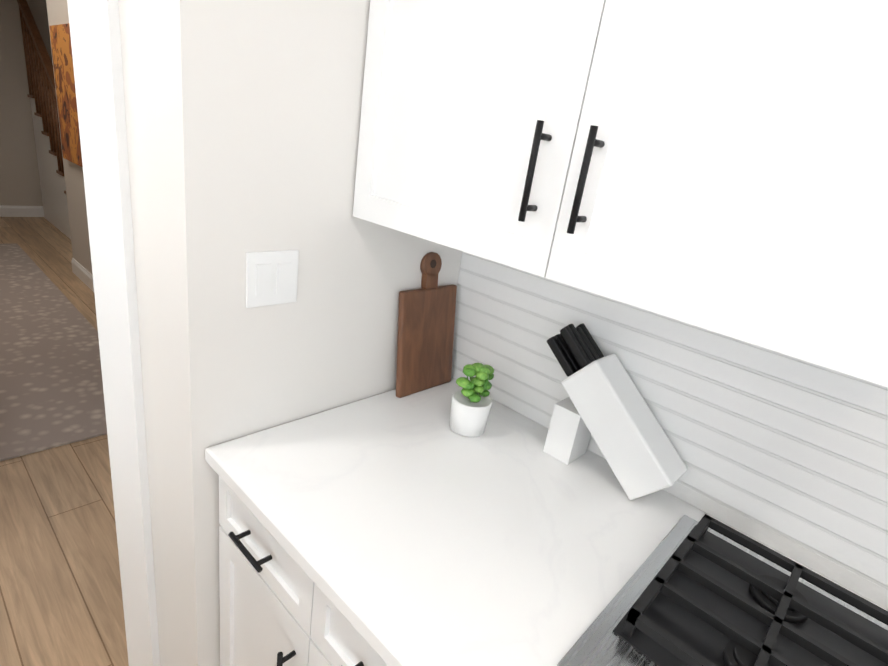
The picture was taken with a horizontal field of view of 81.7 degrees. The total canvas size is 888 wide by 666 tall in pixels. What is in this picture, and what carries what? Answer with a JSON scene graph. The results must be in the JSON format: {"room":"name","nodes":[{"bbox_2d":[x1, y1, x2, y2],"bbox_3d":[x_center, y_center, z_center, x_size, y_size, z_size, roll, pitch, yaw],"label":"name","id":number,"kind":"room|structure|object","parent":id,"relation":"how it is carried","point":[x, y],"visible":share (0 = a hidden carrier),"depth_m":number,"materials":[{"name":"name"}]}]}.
{"room":"kitchen","nodes":[
{"label":"kitchen","id":0,"kind":"room"},
{"bbox_2d":[0,217,128,665],"bbox_3d":[-3.790,1.487,-0.928,14.100,0.060,14.100,25,25,38],"label":"floor","id":1,"kind":"structure","parent":0,"point":[61,601],"depth_m":1.90,"materials":[{"name":"brown wood"}]},
{"bbox_2d":[17,0,70,238],"bbox_3d":[-3.801,-2.334,5.755,2.155,2.500,1.075,25,25,38],"label":"staircase","id":2,"kind":"structure","parent":1,"relation":"on","point":[41,84],"depth_m":5.70,"materials":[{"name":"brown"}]},
{"bbox_2d":[0,243,106,460],"bbox_3d":[-3.242,-0.165,3.717,4.100,0.010,0.900,25,25,38],"label":"runner rug","id":3,"kind":"object","parent":1,"relation":"on","point":[51,390],"visible":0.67,"depth_m":3.08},
{"bbox_2d":[209,381,648,665],"bbox_3d":[-0.038,0.750,1.295,0.760,0.874,0.725,25,25,38],"label":"base cabinet","id":4,"kind":"object","parent":1,"relation":"on","point":[389,528],"depth_m":1.01,"materials":[{"name":"white stone"}]},
{"bbox_2d":[396,252,456,397],"bbox_3d":[-0.046,-0.029,1.447,0.068,0.398,0.215,25,25,38],"label":"cutting board","id":5,"kind":"object","parent":4,"relation":"on","point":[426,322],"visible":1,"depth_m":1.43,"materials":[{"name":"brown wood"}]},
{"bbox_2d":[449,363,494,436],"bbox_3d":[0.073,0.162,1.292,0.102,0.178,0.110,25,25,38],"label":"potted plant","id":6,"kind":"object","parent":4,"relation":"on","point":[471,403],"visible":1,"depth_m":1.26,"materials":[{"name":"white ceramic"}]},
{"bbox_2d":[543,323,686,499],"bbox_3d":[0.383,0.174,1.177,0.364,0.324,0.100,25,25,38],"label":"knife block","id":7,"kind":"object","parent":4,"relation":"on","point":[604,405],"visible":1,"depth_m":1.14,"materials":[{"name":"white wood"}]},
{"bbox_2d":[557,514,887,665],"bbox_3d":[0.712,0.586,0.588,1.040,0.052,0.520,25,25,38],"label":"cooktop","id":8,"kind":"object","parent":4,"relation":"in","point":[701,592],"visible":1,"depth_m":0.84,"materials":[{"name":"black metal"}]},
{"bbox_2d":[469,492,885,665],"bbox_3d":[0.637,1.064,0.719,1.243,0.874,0.725,25,25,38],"label":"base cabinet","id":9,"kind":"object","parent":1,"relation":"on","point":[542,637],"depth_m":0.87,"materials":[{"name":"white stone"}]},
{"bbox_2d":[0,0,461,665],"bbox_3d":[-3.309,0.212,-1.386,13.700,2.760,13.500,25,25,38],"label":"wall","id":10,"kind":"structure","parent":0,"point":[242,122],"depth_m":1.05,"materials":[{"name":"white paint"}]},
{"bbox_2d":[0,205,43,216],"bbox_3d":[-5.022,-1.566,6.622,0.016,0.135,3.600,25,25,38],"label":"baseboard","id":11,"kind":"structure","parent":10,"relation":"attached to","point":[5,210],"depth_m":6.37,"materials":[{"name":"white wood"}]},
{"bbox_2d":[49,23,82,166],"bbox_3d":[-2.528,-1.649,3.638,1.570,0.970,0.034,25,25,38],"label":"framed picture","id":12,"kind":"object","parent":10,"relation":"attached to","point":[61,46],"visible":0.36,"depth_m":3.92},
{"bbox_2d":[71,258,93,291],"bbox_3d":[-1.815,0.120,3.358,4.475,0.135,0.016,25,25,38],"label":"baseboard","id":13,"kind":"structure","parent":10,"relation":"attached to","point":[82,273],"depth_m":4.51,"materials":[{"name":"white wood"}]},
{"bbox_2d":[67,0,159,665],"bbox_3d":[-1.110,-0.106,1.244,1.140,2.193,0.160,15,21,17],"label":"door frame","id":14,"kind":"structure","parent":10,"relation":"attached to","point":[96,49],"depth_m":1.00,"materials":[{"name":"white wood"}]},
{"bbox_2d":[246,250,298,307],"bbox_3d":[-0.357,-0.113,1.071,0.009,0.116,0.116,25,25,38],"label":"light switch","id":15,"kind":"object","parent":10,"relation":"attached to","point":[271,277],"visible":1,"depth_m":1.06,"materials":[{"name":"white plastic"}]},
{"bbox_2d":[353,0,887,386],"bbox_3d":[0.355,-0.559,0.810,1.042,0.950,0.457,25,25,38],"label":"upper cabinet","id":16,"kind":"object","parent":10,"relation":"attached to","point":[719,166],"visible":1,"depth_m":0.70,"materials":[{"name":"white wood"}]},
{"bbox_2d":[451,251,887,608],"bbox_3d":[2.320,0.662,-0.469,6.249,1.089,0.011,25,25,38],"label":"backsplash","id":17,"kind":"structure","parent":10,"relation":"attached to","point":[787,455],"depth_m":1.07,"materials":[{"name":"white tile"}]}
]}

